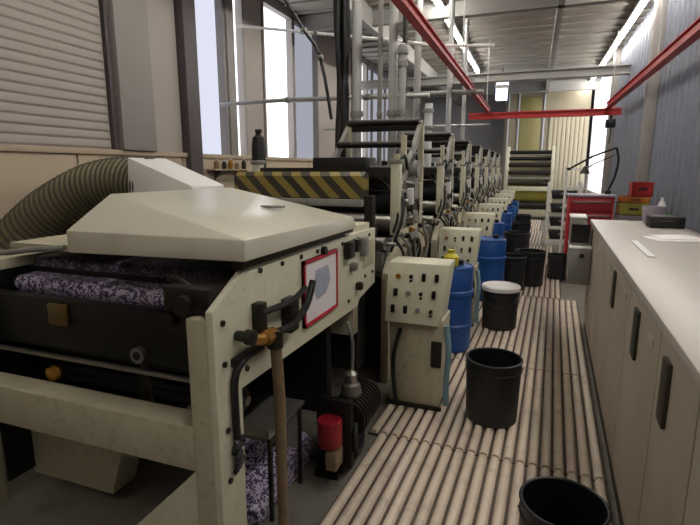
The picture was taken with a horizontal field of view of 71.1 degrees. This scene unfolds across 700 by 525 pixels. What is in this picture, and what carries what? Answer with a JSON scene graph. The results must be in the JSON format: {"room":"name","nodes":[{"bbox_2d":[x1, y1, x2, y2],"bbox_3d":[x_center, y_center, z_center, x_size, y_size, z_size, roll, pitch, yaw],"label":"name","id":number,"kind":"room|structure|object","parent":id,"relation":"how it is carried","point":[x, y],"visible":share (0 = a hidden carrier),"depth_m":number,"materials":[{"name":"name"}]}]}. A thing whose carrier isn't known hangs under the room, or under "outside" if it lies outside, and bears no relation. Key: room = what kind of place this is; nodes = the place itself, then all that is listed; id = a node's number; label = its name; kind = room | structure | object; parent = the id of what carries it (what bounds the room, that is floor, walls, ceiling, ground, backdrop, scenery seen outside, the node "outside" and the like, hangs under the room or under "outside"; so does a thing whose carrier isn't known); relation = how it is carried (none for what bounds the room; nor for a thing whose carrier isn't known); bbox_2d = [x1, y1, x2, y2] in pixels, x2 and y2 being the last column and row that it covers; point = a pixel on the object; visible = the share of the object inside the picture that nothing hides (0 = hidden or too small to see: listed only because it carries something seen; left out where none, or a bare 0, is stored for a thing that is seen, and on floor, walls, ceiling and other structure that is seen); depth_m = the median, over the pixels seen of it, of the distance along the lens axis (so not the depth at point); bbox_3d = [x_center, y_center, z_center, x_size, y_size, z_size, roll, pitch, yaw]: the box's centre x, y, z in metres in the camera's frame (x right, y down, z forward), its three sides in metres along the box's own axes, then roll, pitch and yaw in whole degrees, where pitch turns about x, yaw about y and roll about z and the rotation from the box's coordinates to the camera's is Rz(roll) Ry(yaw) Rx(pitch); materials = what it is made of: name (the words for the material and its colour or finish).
{"room":"print shop","nodes":[
{"label":"print shop","id":0,"kind":"room"},
{"bbox_2d":[0,0,425,161],"bbox_3d":[-1.122,-2.712,10.212,0.200,4.740,25.000,4,11,20],"label":"wall","id":1,"kind":"structure","parent":0,"point":[53,93],"depth_m":5.24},
{"bbox_2d":[98,0,118,149],"bbox_3d":[-2.817,-2.685,5.480,0.240,2.780,0.055,4,11,20],"label":"trim","id":2,"kind":"structure","parent":1,"relation":"attached to","point":[103,12],"depth_m":5.54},
{"bbox_2d":[106,0,156,150],"bbox_3d":[-2.630,-2.736,5.750,0.200,2.780,0.540,4,11,20],"label":"trim","id":3,"kind":"structure","parent":1,"relation":"attached to","point":[127,19],"depth_m":5.76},
{"bbox_2d":[0,151,312,218],"bbox_3d":[-1.014,-1.261,10.449,0.030,1.760,24.976,4,11,20],"label":"wainscoting","id":4,"kind":"structure","parent":1,"relation":"attached to","point":[21,173],"depth_m":4.87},
{"bbox_2d":[252,129,265,171],"bbox_3d":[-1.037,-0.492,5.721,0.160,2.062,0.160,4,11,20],"label":"bottle","id":5,"kind":"object","parent":4,"relation":"on","point":[258,142],"visible":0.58,"depth_m":5.51,"materials":[{"name":"black plastic"}]},
{"bbox_2d":[0,144,312,161],"bbox_3d":[-0.194,-2.617,12.703,0.260,0.060,19.800,4,11,20],"label":"trim","id":6,"kind":"structure","parent":1,"relation":"attached to","point":[13,148],"depth_m":5.62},
{"bbox_2d":[173,0,203,175],"bbox_3d":[-2.263,-2.014,6.873,0.220,4.620,0.270,4,11,20],"label":"trim","id":7,"kind":"structure","parent":1,"relation":"attached to","point":[184,10],"depth_m":6.71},
{"bbox_2d":[194,0,229,154],"bbox_3d":[-2.145,-3.018,7.228,0.190,2.780,0.820,4,11,20],"label":"window","id":8,"kind":"structure","parent":1,"relation":"in","point":[209,14],"depth_m":7.46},
{"bbox_2d":[223,0,237,154],"bbox_3d":[-1.926,-3.105,7.683,0.160,2.780,0.180,4,11,20],"label":"trim","id":9,"kind":"structure","parent":1,"relation":"attached to","point":[228,19],"depth_m":7.66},
{"bbox_2d":[232,0,248,155],"bbox_3d":[-1.873,-3.156,7.952,0.190,2.780,0.350,4,11,20],"label":"window","id":10,"kind":"structure","parent":1,"relation":"in","point":[237,5],"depth_m":8.06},
{"bbox_2d":[260,0,294,157],"bbox_3d":[-1.401,-3.396,9.210,0.190,2.780,1.160,4,11,20],"label":"window","id":11,"kind":"structure","parent":1,"relation":"in","point":[277,46],"depth_m":9.34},
{"bbox_2d":[293,15,319,158],"bbox_3d":[-0.985,-3.607,10.316,0.190,2.780,1.200,4,11,20],"label":"window","id":12,"kind":"structure","parent":1,"relation":"in","point":[305,61],"depth_m":10.53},
{"bbox_2d":[219,93,429,106],"bbox_3d":[-0.472,-2.304,6.921,3.211,0.112,0.084,4,11,20],"label":"conduit","id":13,"kind":"object","parent":1,"relation":"attached to","point":[418,95],"visible":0.73,"depth_m":6.96,"materials":[{"name":"metal"}]},
{"bbox_2d":[351,50,366,156],"bbox_3d":[0.184,-4.202,13.431,0.190,2.780,1.240,4,11,20],"label":"window","id":14,"kind":"structure","parent":1,"relation":"in","point":[364,61],"depth_m":13.87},
{"bbox_2d":[237,24,494,47],"bbox_3d":[0.075,-3.324,7.150,3.955,0.653,0.062,4,11,20],"label":"conduit","id":15,"kind":"object","parent":1,"relation":"attached to","point":[314,33],"visible":0.61,"depth_m":7.09,"materials":[{"name":"white metal"}]},
{"bbox_2d":[367,60,388,160],"bbox_3d":[0.883,-4.557,15.292,0.190,2.780,2.760,4,11,20],"label":"window","id":16,"kind":"structure","parent":1,"relation":"in","point":[372,70],"depth_m":14.96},
{"bbox_2d":[323,123,489,130],"bbox_3d":[1.112,-2.905,10.530,3.650,0.070,0.070,4,11,20],"label":"conduit","id":17,"kind":"object","parent":1,"relation":"attached to","point":[488,124],"visible":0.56,"depth_m":10.09,"materials":[{"name":"metal"}]},
{"bbox_2d":[243,391,304,439],"bbox_3d":[-0.517,0.722,2.432,0.470,0.050,0.370,4,11,20],"label":"tray","id":18,"kind":"object","parent":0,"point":[259,416],"depth_m":2.39,"materials":[{"name":"metal"}]},
{"bbox_2d":[0,213,619,524],"bbox_3d":[2.021,-0.118,9.527,6.500,0.100,25.000,4,11,20],"label":"floor","id":19,"kind":"structure","parent":0,"point":[35,498],"depth_m":2.51,"materials":[{"name":"concrete"}]},
{"bbox_2d":[0,172,377,524],"bbox_3d":[-0.729,0.275,2.936,1.572,1.600,2.190,4,11,20],"label":"press infeed","id":20,"kind":"object","parent":19,"relation":"on","point":[150,307],"visible":1,"depth_m":2.08,"materials":[{"name":"beige paint"}]},
{"bbox_2d":[31,430,139,493],"bbox_3d":[-1.336,0.929,2.496,0.637,0.359,0.150,4,11,20],"label":"tray","id":21,"kind":"object","parent":20,"relation":"on","point":[102,469],"depth_m":2.43,"materials":[{"name":"beige paint"}]},
{"bbox_2d":[0,156,223,255],"bbox_3d":[-2.046,-0.033,3.793,2.235,1.550,0.502,2,11,9],"label":"flexible duct","id":22,"kind":"object","parent":20,"relation":"attached to","point":[55,206],"visible":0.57,"depth_m":3.56,"materials":[{"name":"plastic"}]},
{"bbox_2d":[54,360,190,408],"bbox_3d":[-1.096,0.628,2.816,0.790,0.050,0.890,4,11,20],"label":"drip tray","id":23,"kind":"object","parent":20,"relation":"on","point":[61,381],"depth_m":2.53,"materials":[{"name":"metal"}]},
{"bbox_2d":[66,187,355,269],"bbox_3d":[-0.556,-0.219,2.386,0.844,0.246,1.190,4,11,20],"label":"hood","id":24,"kind":"object","parent":20,"relation":"attached to","point":[249,230],"depth_m":1.98,"materials":[{"name":"metal"}]},
{"bbox_2d":[301,246,337,328],"bbox_3d":[-0.140,0.099,2.448,0.024,0.356,0.410,4,11,20],"label":"notice board","id":25,"kind":"object","parent":20,"relation":"attached to","point":[322,268],"visible":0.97,"depth_m":2.44,"materials":[{"name":"white paper"}]},
{"bbox_2d":[314,265,329,298],"bbox_3d":[-0.139,0.097,2.452,0.002,0.150,0.210,4,11,20],"label":"picture","id":26,"kind":"object","parent":25,"relation":"attached to","point":[321,272],"depth_m":2.45},
{"bbox_2d":[192,391,304,521],"bbox_3d":[-0.517,0.933,2.472,0.470,0.480,0.370,4,11,20],"label":"stool","id":27,"kind":"object","parent":19,"relation":"on","point":[259,416],"visible":0.51,"depth_m":2.42,"materials":[{"name":"metal"}]},
{"bbox_2d":[244,432,314,524],"bbox_3d":[-0.480,1.044,2.582,0.360,0.220,0.620,4,11,20],"label":"heap","id":28,"kind":"object","parent":19,"relation":"on","point":[256,460],"visible":0.3,"depth_m":2.50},
{"bbox_2d":[250,118,428,382],"bbox_3d":[-0.017,-0.254,4.396,1.376,2.090,1.360,4,11,20],"label":"machine","id":29,"kind":"object","parent":19,"relation":"on","point":[398,185],"visible":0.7,"depth_m":3.95,"materials":[{"name":"beige paint"}]},
{"bbox_2d":[333,0,349,156],"bbox_3d":[-0.088,-1.662,5.136,0.186,4.585,0.186,-2,11,-10],"label":"cable bundle","id":30,"kind":"object","parent":19,"relation":"on","point":[341,8],"visible":0.36,"depth_m":5.02,"materials":[{"name":"black rubber"}]},
{"bbox_2d":[314,322,381,480],"bbox_3d":[-0.011,0.728,2.679,0.252,0.806,0.525,4,11,20],"label":"motor","id":31,"kind":"object","parent":19,"relation":"on","point":[342,420],"visible":1,"depth_m":2.58,"materials":[{"name":"black metal"}]},
{"bbox_2d":[350,0,362,156],"bbox_3d":[0.071,-1.642,5.031,0.135,4.580,0.135,4,11,20],"label":"exhaust pipe","id":32,"kind":"object","parent":19,"relation":"on","point":[356,113],"visible":0.5,"depth_m":4.93,"materials":[{"name":"metal"}]},
{"bbox_2d":[376,0,382,251],"bbox_3d":[0.311,-1.655,5.101,0.068,4.580,0.068,4,11,20],"label":"exhaust pipe","id":33,"kind":"object","parent":19,"relation":"on","point":[379,115],"visible":0.48,"depth_m":5.03,"materials":[{"name":"metal"}]},
{"bbox_2d":[386,0,398,253],"bbox_3d":[0.431,-1.627,4.953,0.122,4.580,0.122,4,11,20],"label":"exhaust pipe","id":34,"kind":"object","parent":19,"relation":"on","point":[391,112],"visible":0.41,"depth_m":4.87,"materials":[{"name":"metal"}]},
{"bbox_2d":[397,43,408,157],"bbox_3d":[0.515,-0.743,5.014,0.115,2.820,0.115,4,11,20],"label":"exhaust pipe","id":35,"kind":"object","parent":19,"relation":"on","point":[402,51],"visible":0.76,"depth_m":4.79,"materials":[{"name":"metal"}]},
{"bbox_2d":[402,16,407,132],"bbox_3d":[0.746,-1.985,6.828,0.094,4.580,0.094,4,11,20],"label":"exhaust pipe","id":36,"kind":"object","parent":19,"relation":"on","point":[405,21],"visible":0.02,"depth_m":6.59,"materials":[{"name":"metal"}]},
{"bbox_2d":[375,132,457,257],"bbox_3d":[0.640,-0.588,6.147,1.376,2.090,1.360,4,11,20],"label":"deck","id":37,"kind":"object","parent":19,"relation":"on","point":[438,179],"visible":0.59,"depth_m":5.65,"materials":[{"name":"metal"}]},
{"bbox_2d":[413,0,422,158],"bbox_3d":[1.169,-2.335,8.664,0.162,4.580,0.162,4,11,20],"label":"exhaust pipe","id":38,"kind":"object","parent":19,"relation":"on","point":[419,3],"visible":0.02,"depth_m":8.44,"materials":[{"name":"metal"}]},
{"bbox_2d":[423,103,433,224],"bbox_3d":[1.082,-0.950,6.954,0.148,2.500,0.148,4,11,20],"label":"exhaust pipe","id":39,"kind":"object","parent":19,"relation":"on","point":[428,111],"visible":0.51,"depth_m":6.73,"materials":[{"name":"white metal"}]},
{"bbox_2d":[444,0,454,157],"bbox_3d":[1.702,-2.308,8.523,0.122,4.580,0.122,4,11,20],"label":"exhaust pipe","id":40,"kind":"object","parent":19,"relation":"on","point":[452,2],"visible":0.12,"depth_m":8.33,"materials":[{"name":"metal"}]},
{"bbox_2d":[429,140,474,229],"bbox_3d":[1.298,-0.922,7.898,1.376,2.090,1.360,4,11,20],"label":"deck","id":41,"kind":"object","parent":19,"relation":"on","point":[462,201],"visible":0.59,"depth_m":7.41,"materials":[{"name":"metal"}]},
{"bbox_2d":[460,18,469,160],"bbox_3d":[2.360,-2.643,10.274,0.108,4.580,0.108,4,11,20],"label":"exhaust pipe","id":42,"kind":"object","parent":19,"relation":"on","point":[467,23],"visible":0.36,"depth_m":9.99,"materials":[{"name":"metal"}]},
{"bbox_2d":[319,433,614,524],"bbox_3d":[0.545,1.195,2.272,1.258,0.038,1.100,4,12,22],"label":"mat","id":43,"kind":"object","parent":19,"relation":"on","point":[396,481],"visible":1,"depth_m":2.49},
{"bbox_2d":[517,476,611,524],"bbox_3d":[0.797,1.068,1.858,0.324,0.366,0.319,2,11,11],"label":"bucket","id":44,"kind":"object","parent":43,"relation":"on","point":[544,500],"visible":1,"depth_m":1.95,"materials":[{"name":"plastic"}]},
{"bbox_2d":[454,145,485,215],"bbox_3d":[1.955,-1.256,9.649,1.376,2.090,1.360,4,11,20],"label":"deck","id":45,"kind":"object","parent":19,"relation":"on","point":[476,175],"visible":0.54,"depth_m":9.22,"materials":[{"name":"metal"}]},
{"bbox_2d":[454,149,492,202],"bbox_3d":[2.613,-1.590,11.400,1.376,2.090,1.360,4,11,20],"label":"deck","id":46,"kind":"object","parent":19,"relation":"on","point":[486,190],"visible":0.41,"depth_m":11.05,"materials":[{"name":"metal"}]},
{"bbox_2d":[467,151,497,198],"bbox_3d":[3.270,-1.924,13.151,1.376,2.090,1.360,4,11,20],"label":"deck","id":47,"kind":"object","parent":19,"relation":"on","point":[493,175],"visible":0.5,"depth_m":12.79,"materials":[{"name":"metal"}]},
{"bbox_2d":[368,358,607,483],"bbox_3d":[0.987,0.977,3.417,1.324,0.038,1.370,4,12,22],"label":"mat","id":48,"kind":"object","parent":19,"relation":"on","point":[555,427],"visible":0.63,"depth_m":3.07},
{"bbox_2d":[385,256,454,411],"bbox_3d":[0.487,0.474,3.318,0.430,0.985,0.353,4,11,20],"label":"control console","id":49,"kind":"object","parent":48,"relation":"on","point":[417,313],"visible":1,"depth_m":3.21,"materials":[{"name":"beige paint"}]},
{"bbox_2d":[430,341,441,367],"bbox_3d":[0.562,0.602,3.195,0.070,0.180,0.025,4,11,20],"label":"handle","id":50,"kind":"object","parent":49,"relation":"attached to","point":[435,346],"depth_m":3.18,"materials":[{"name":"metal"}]},
{"bbox_2d":[465,347,523,428],"bbox_3d":[0.916,0.799,3.151,0.362,0.409,0.357,4,11,20],"label":"bucket","id":51,"kind":"object","parent":48,"relation":"on","point":[493,375],"visible":1,"depth_m":3.03,"materials":[{"name":"black plastic"}]},
{"bbox_2d":[473,153,502,192],"bbox_3d":[3.928,-2.258,14.902,1.376,2.090,1.360,4,11,20],"label":"deck","id":52,"kind":"object","parent":19,"relation":"on","point":[498,164],"visible":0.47,"depth_m":14.59,"materials":[{"name":"metal"}]},
{"bbox_2d":[451,296,589,379],"bbox_3d":[1.648,0.642,5.169,1.456,0.038,2.410,4,12,22],"label":"mat","id":53,"kind":"object","parent":19,"relation":"on","point":[547,334],"visible":0.41,"depth_m":4.71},
{"bbox_2d":[444,249,473,352],"bbox_3d":[0.899,0.317,4.367,0.390,0.900,0.388,4,11,20],"label":"drum","id":54,"kind":"object","parent":53,"relation":"on","point":[461,292],"visible":0.49,"depth_m":4.21,"materials":[{"name":"blue plastic"}]},
{"bbox_2d":[438,226,482,326],"bbox_3d":[1.145,0.140,5.069,0.430,0.985,0.353,4,11,20],"label":"control console","id":55,"kind":"object","parent":53,"relation":"on","point":[465,241],"visible":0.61,"depth_m":4.92,"materials":[{"name":"beige paint"}]},
{"bbox_2d":[476,234,505,300],"bbox_3d":[1.705,0.054,6.011,0.390,0.800,0.388,4,11,20],"label":"drum","id":56,"kind":"object","parent":53,"relation":"on","point":[491,259],"visible":0.67,"depth_m":5.84,"materials":[{"name":"blue plastic"}]},
{"bbox_2d":[482,281,520,330],"bbox_3d":[1.524,0.437,4.980,0.380,0.434,0.380,4,11,20],"label":"bucket","id":57,"kind":"object","parent":53,"relation":"on","point":[500,298],"visible":1,"depth_m":4.85,"materials":[{"name":"black plastic"}]},
{"bbox_2d":[504,146,555,219],"bbox_3d":[5.958,-2.666,16.346,1.480,2.349,1.210,4,11,20],"label":"rack","id":58,"kind":"object","parent":19,"relation":"on","point":[529,174],"visible":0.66,"depth_m":15.94,"materials":[{"name":"metal"}]},
{"bbox_2d":[529,230,542,245],"bbox_3d":[3.998,-0.616,11.766,1.126,0.038,2.570,4,12,22],"label":"mat","id":59,"kind":"object","parent":19,"relation":"on","point":[535,239],"visible":0.25,"depth_m":11.51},
{"bbox_2d":[519,264,560,300],"bbox_3d":[2.459,0.216,7.407,1.324,0.038,2.370,4,12,22],"label":"mat","id":60,"kind":"object","parent":19,"relation":"on","point":[550,288],"visible":0.19,"depth_m":6.54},
{"bbox_2d":[464,212,495,235],"bbox_3d":[1.802,-0.194,6.820,0.430,0.985,0.353,4,11,20],"label":"control console","id":61,"kind":"object","parent":60,"relation":"on","point":[484,220],"visible":0.32,"depth_m":6.64,"materials":[{"name":"beige paint"}]},
{"bbox_2d":[492,219,504,237],"bbox_3d":[2.243,-0.284,7.784,0.390,0.800,0.388,4,11,20],"label":"drum","id":62,"kind":"object","parent":60,"relation":"on","point":[498,228],"visible":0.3,"depth_m":7.57,"materials":[{"name":"blue plastic"}]},
{"bbox_2d":[504,253,527,290],"bbox_3d":[2.159,0.125,6.571,0.400,0.452,0.395,7,13,31],"label":"bucket","id":63,"kind":"object","parent":60,"relation":"on","point":[515,263],"visible":0.72,"depth_m":6.41,"materials":[{"name":"plastic"}]},
{"bbox_2d":[515,248,545,286],"bbox_3d":[2.503,0.065,6.832,0.418,0.472,0.412,3,11,13],"label":"bucket","id":64,"kind":"object","parent":60,"relation":"on","point":[534,273],"visible":0.69,"depth_m":6.67,"materials":[{"name":"plastic"}]},
{"bbox_2d":[547,252,566,279],"bbox_3d":[3.059,0.051,7.217,0.313,0.354,0.309,5,12,24],"label":"bucket","id":65,"kind":"object","parent":60,"relation":"on","point":[556,262],"visible":0.82,"depth_m":7.11,"materials":[{"name":"plastic"}]},
{"bbox_2d":[529,245,552,264],"bbox_3d":[3.230,-0.191,9.535,1.324,0.038,2.170,4,12,22],"label":"mat","id":66,"kind":"object","parent":19,"relation":"on","point":[547,249],"visible":0.17,"depth_m":9.95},
{"bbox_2d":[478,203,503,221],"bbox_3d":[2.460,-0.528,8.571,0.430,0.985,0.353,4,11,20],"label":"control console","id":67,"kind":"object","parent":66,"relation":"on","point":[483,207],"visible":0.29,"depth_m":8.39,"materials":[{"name":"beige paint"}]},
{"bbox_2d":[488,198,508,211],"bbox_3d":[3.117,-0.863,10.322,0.430,0.985,0.353,4,11,20],"label":"control console","id":68,"kind":"object","parent":66,"relation":"on","point":[504,201],"visible":0.23,"depth_m":10.13,"materials":[{"name":"beige paint"}]},
{"bbox_2d":[501,210,511,230],"bbox_3d":[2.938,-0.616,9.522,0.390,0.800,0.388,4,11,20],"label":"drum","id":69,"kind":"object","parent":66,"relation":"on","point":[506,217],"visible":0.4,"depth_m":9.32,"materials":[{"name":"blue plastic"}]},
{"bbox_2d":[504,230,530,252],"bbox_3d":[2.893,-0.277,8.519,0.452,0.511,0.446,3,11,17],"label":"bucket","id":70,"kind":"object","parent":66,"relation":"on","point":[515,239],"visible":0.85,"depth_m":8.34,"materials":[{"name":"plastic"}]},
{"bbox_2d":[511,221,530,231],"bbox_3d":[3.481,-0.576,10.086,0.452,0.511,0.446,6,12,30],"label":"bucket","id":71,"kind":"object","parent":66,"relation":"on","point":[516,225],"visible":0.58,"depth_m":9.88,"materials":[{"name":"plastic"}]},
{"bbox_2d":[501,90,591,210],"bbox_3d":[7.327,-4.155,18.548,2.900,4.450,0.880,4,11,20],"label":"wall","id":72,"kind":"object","parent":19,"relation":"on","point":[569,135],"visible":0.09,"depth_m":17.97,"materials":[{"name":"metal"}]},
{"bbox_2d":[543,182,581,245],"bbox_3d":[4.492,-1.019,10.380,0.640,1.350,0.440,4,11,20],"label":"rack","id":73,"kind":"object","parent":19,"relation":"on","point":[579,183],"visible":0.48,"depth_m":10.30,"materials":[{"name":"white metal"}]},
{"bbox_2d":[551,190,577,198],"bbox_3d":[4.477,-1.429,10.259,0.497,0.170,0.350,4,11,20],"label":"storage bin","id":74,"kind":"object","parent":73,"relation":"on","point":[556,194],"visible":0.64,"depth_m":10.14,"materials":[{"name":"black plastic"}]},
{"bbox_2d":[559,166,588,252],"bbox_3d":[3.716,-0.755,8.172,0.320,1.660,0.400,4,11,20],"label":"shelf unit","id":75,"kind":"object","parent":19,"relation":"on","point":[584,188],"visible":0.43,"depth_m":8.03,"materials":[{"name":"white metal"}]},
{"bbox_2d":[566,240,592,284],"bbox_3d":[2.278,-0.009,4.895,0.201,0.362,0.518,4,12,22],"label":"cabinet","id":76,"kind":"object","parent":19,"relation":"on","point":[578,264],"visible":0.87,"depth_m":4.67,"materials":[{"name":"metal"}]},
{"bbox_2d":[568,214,590,244],"bbox_3d":[2.281,-0.333,4.875,0.190,0.275,0.340,4,12,22],"label":"instrument box","id":77,"kind":"object","parent":76,"relation":"on","point":[579,229],"visible":1,"depth_m":4.73,"materials":[{"name":"grey paint"}]},
{"bbox_2d":[563,193,616,253],"bbox_3d":[3.612,-0.414,7.479,0.640,1.250,0.510,4,11,20],"label":"trolley","id":78,"kind":"object","parent":19,"relation":"on","point":[598,206],"visible":0.33,"depth_m":7.20,"materials":[{"name":"metal"}]},
{"bbox_2d":[567,147,619,193],"bbox_3d":[3.635,-1.379,7.346,0.705,0.693,0.150,4,11,20],"label":"lamp","id":79,"kind":"object","parent":78,"relation":"on","point":[584,170],"visible":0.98,"depth_m":7.31,"materials":[{"name":"black metal"}]},
{"bbox_2d":[583,225,598,353],"bbox_3d":[2.578,0.235,4.544,0.655,1.075,0.894,4,12,22],"label":"storage cabinet","id":80,"kind":"object","parent":19,"relation":"on","point":[594,237],"visible":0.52,"depth_m":4.54,"materials":[{"name":"paint"}]},
{"bbox_2d":[588,238,613,413],"bbox_3d":[2.179,0.417,3.589,0.655,1.075,1.194,4,12,22],"label":"storage cabinet","id":81,"kind":"object","parent":19,"relation":"on","point":[602,281],"visible":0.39,"depth_m":3.58,"materials":[{"name":"paint"}]},
{"bbox_2d":[600,261,662,524],"bbox_3d":[1.662,0.651,2.363,0.664,1.075,1.494,4,12,22],"label":"storage cabinet","id":82,"kind":"object","parent":19,"relation":"on","point":[633,339],"visible":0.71,"depth_m":2.21,"materials":[{"name":"paint"}]},
{"bbox_2d":[590,219,699,390],"bbox_3d":[1.921,-0.001,2.789,0.735,0.043,4.500,4,12,22],"label":"countertop","id":83,"kind":"structure","parent":82,"relation":"on","point":[667,285],"depth_m":2.34,"materials":[{"name":"laminate"}]},
{"bbox_2d":[642,206,666,222],"bbox_3d":[2.847,-0.448,4.596,0.212,0.155,0.212,4,11,20],"label":"tub","id":84,"kind":"object","parent":83,"relation":"on","point":[654,210],"visible":0.64,"depth_m":4.52,"materials":[{"name":"grey plastic"}]},
{"bbox_2d":[645,214,685,228],"bbox_3d":[2.738,-0.354,4.253,0.260,0.100,0.240,4,11,20],"label":"case","id":85,"kind":"object","parent":83,"relation":"on","point":[652,221],"visible":1,"depth_m":4.19,"materials":[{"name":"plastic"}]},
{"bbox_2d":[640,234,699,241],"bbox_3d":[2.352,-0.178,3.571,0.360,0.009,0.330,1,11,6],"label":"paper sheets","id":86,"kind":"object","parent":83,"relation":"on","point":[656,237],"visible":1,"depth_m":3.53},
{"bbox_2d":[639,335,699,524],"bbox_3d":[1.187,0.868,1.226,0.664,1.075,0.994,4,12,22],"label":"storage cabinet","id":87,"kind":"object","parent":19,"relation":"on","point":[671,487],"visible":0.81,"depth_m":1.46,"materials":[{"name":"paint"}]},
{"bbox_3d":[4.313,-0.162,7.356,0.690,0.800,1.000,4,11,20],"label":"workbench","id":88,"kind":"object","parent":19,"relation":"on","visible":0},
{"bbox_2d":[615,213,641,220],"bbox_3d":[4.061,-0.606,7.093,0.380,0.170,0.322,4,11,20],"label":"crate","id":89,"kind":"object","parent":88,"relation":"on","point":[617,217],"visible":0.36,"depth_m":6.96,"materials":[{"name":"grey plastic"}]},
{"bbox_2d":[616,202,649,215],"bbox_3d":[4.061,-0.775,7.061,0.380,0.170,0.322,4,11,20],"label":"crate","id":90,"kind":"object","parent":89,"relation":"on","point":[635,209],"visible":0.73,"depth_m":6.94,"materials":[{"name":"yellow plastic"}]},
{"bbox_2d":[617,196,651,203],"bbox_3d":[4.071,-0.904,7.033,0.380,0.090,0.322,4,11,20],"label":"crate","id":91,"kind":"object","parent":90,"relation":"on","point":[622,199],"visible":0.88,"depth_m":6.90,"materials":[{"name":"orange plastic"}]},
{"bbox_2d":[628,182,654,196],"bbox_3d":[4.149,-1.045,6.987,0.280,0.200,0.282,4,11,20],"label":"crate","id":92,"kind":"object","parent":91,"relation":"on","point":[636,189],"visible":1,"depth_m":6.87,"materials":[{"name":"red plastic"}]},
{"bbox_2d":[277,0,654,98],"bbox_3d":[2.021,-4.747,8.644,6.500,0.155,25.000,4,11,20],"label":"ceiling","id":93,"kind":"structure","parent":0,"point":[520,39],"depth_m":11.13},
{"bbox_2d":[284,0,332,119],"bbox_3d":[-0.740,-2.791,5.646,1.080,2.213,0.080,1,11,3],"label":"conduit","id":94,"kind":"object","parent":93,"relation":"hanging from","point":[303,29],"visible":1,"depth_m":5.68,"materials":[{"name":"metal"}]},
{"bbox_2d":[495,68,508,100],"bbox_3d":[4.563,-5.349,14.692,0.360,0.920,0.320,4,11,20],"label":"hanging lamp","id":95,"kind":"object","parent":93,"relation":"hanging from","point":[501,88],"visible":0.68,"depth_m":14.60,"materials":[{"name":"grey paint"}]},
{"bbox_2d":[495,82,508,100],"bbox_3d":[4.569,-5.169,14.713,0.340,0.560,0.300,4,11,20],"label":"diffuser","id":96,"kind":"object","parent":95,"relation":"attached to","point":[501,88],"depth_m":14.60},
{"bbox_2d":[391,0,699,119],"bbox_3d":[2.861,-3.458,7.001,3.400,1.750,10.100,4,11,20],"label":"rail","id":97,"kind":"object","parent":93,"relation":"hanging from","point":[409,10],"visible":1,"depth_m":7.06,"materials":[{"name":"metal"}]},
{"bbox_2d":[293,89,483,102],"bbox_3d":[0.593,-3.079,9.064,3.651,0.136,0.126,4,11,20],"label":"conduit","id":98,"kind":"object","parent":97,"relation":"attached to","point":[470,91],"visible":0.47,"depth_m":8.62,"materials":[{"name":"metal"}]},
{"bbox_2d":[604,34,623,60],"bbox_3d":[6.434,-5.249,11.991,0.140,0.163,2.390,4,11,20],"label":"ceiling light","id":99,"kind":"object","parent":93,"relation":"attached to","point":[612,48],"visible":0.86,"depth_m":11.92,"materials":[{"name":"white plastic"}]},
{"bbox_2d":[619,0,646,39],"bbox_3d":[5.604,-4.827,9.779,0.140,0.163,2.390,4,11,20],"label":"ceiling light","id":100,"kind":"object","parent":93,"relation":"attached to","point":[637,9],"visible":0.86,"depth_m":9.61,"materials":[{"name":"white plastic"}]},
{"bbox_2d":[426,96,505,184],"bbox_3d":[6.381,-4.711,20.685,6.900,4.740,0.200,4,11,20],"label":"wall","id":101,"kind":"structure","parent":0,"point":[491,137],"depth_m":20.76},
{"bbox_2d":[331,0,461,105],"bbox_3d":[0.351,-4.629,9.293,0.140,0.350,25.000,4,11,20],"label":"trim","id":102,"kind":"structure","parent":101,"relation":"attached to","point":[367,12],"depth_m":10.45,"materials":[{"name":"paint"}]},
{"bbox_2d":[545,0,564,93],"bbox_3d":[3.522,-4.424,8.142,0.100,0.280,25.000,4,11,20],"label":"trim","id":103,"kind":"structure","parent":101,"relation":"attached to","point":[559,11],"depth_m":10.01,"materials":[{"name":"paint"}]},
{"bbox_2d":[585,0,699,232],"bbox_3d":[5.152,-2.278,7.939,0.225,4.740,25.000,4,11,20],"label":"wall","id":104,"kind":"structure","parent":0,"point":[674,170],"depth_m":7.51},
{"bbox_2d":[300,0,631,33],"bbox_3d":[2.045,-4.550,8.748,6.500,0.300,0.140,4,11,20],"label":"trim","id":105,"kind":"structure","parent":104,"relation":"attached to","point":[474,8],"depth_m":8.73,"materials":[{"name":"paint"}]},
{"bbox_2d":[362,63,631,89],"bbox_3d":[3.270,-4.559,12.128,6.500,0.210,0.220,4,11,20],"label":"beam","id":106,"kind":"structure","parent":104,"relation":"attached to","point":[621,69],"depth_m":11.77,"materials":[{"name":"metal"}]},
{"bbox_2d":[397,61,612,88],"bbox_3d":[4.367,-5.681,14.941,6.500,0.400,0.160,4,11,20],"label":"trim","id":107,"kind":"structure","parent":104,"relation":"attached to","point":[608,62],"depth_m":14.54,"materials":[{"name":"paint"}]},
{"bbox_2d":[410,78,600,98],"bbox_3d":[5.336,-6.198,17.517,6.500,0.350,0.160,4,11,20],"label":"trim","id":108,"kind":"structure","parent":104,"relation":"attached to","point":[574,84],"depth_m":17.05,"materials":[{"name":"paint"}]},
{"bbox_2d":[587,77,611,192],"bbox_3d":[8.034,-4.032,15.637,0.160,3.700,5.000,4,11,20],"label":"window","id":109,"kind":"structure","parent":104,"relation":"in","point":[598,133],"depth_m":16.48,"materials":[{"name":"white glass"}]},
{"bbox_2d":[601,48,621,193],"bbox_3d":[6.821,-3.158,12.868,0.160,4.620,0.350,4,11,20],"label":"trim","id":110,"kind":"structure","parent":104,"relation":"attached to","point":[607,163],"depth_m":12.74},
{"bbox_2d":[635,0,668,181],"bbox_3d":[5.212,-2.340,8.583,0.160,4.620,0.250,4,11,20],"label":"trim","id":111,"kind":"structure","parent":104,"relation":"attached to","point":[652,84],"depth_m":8.41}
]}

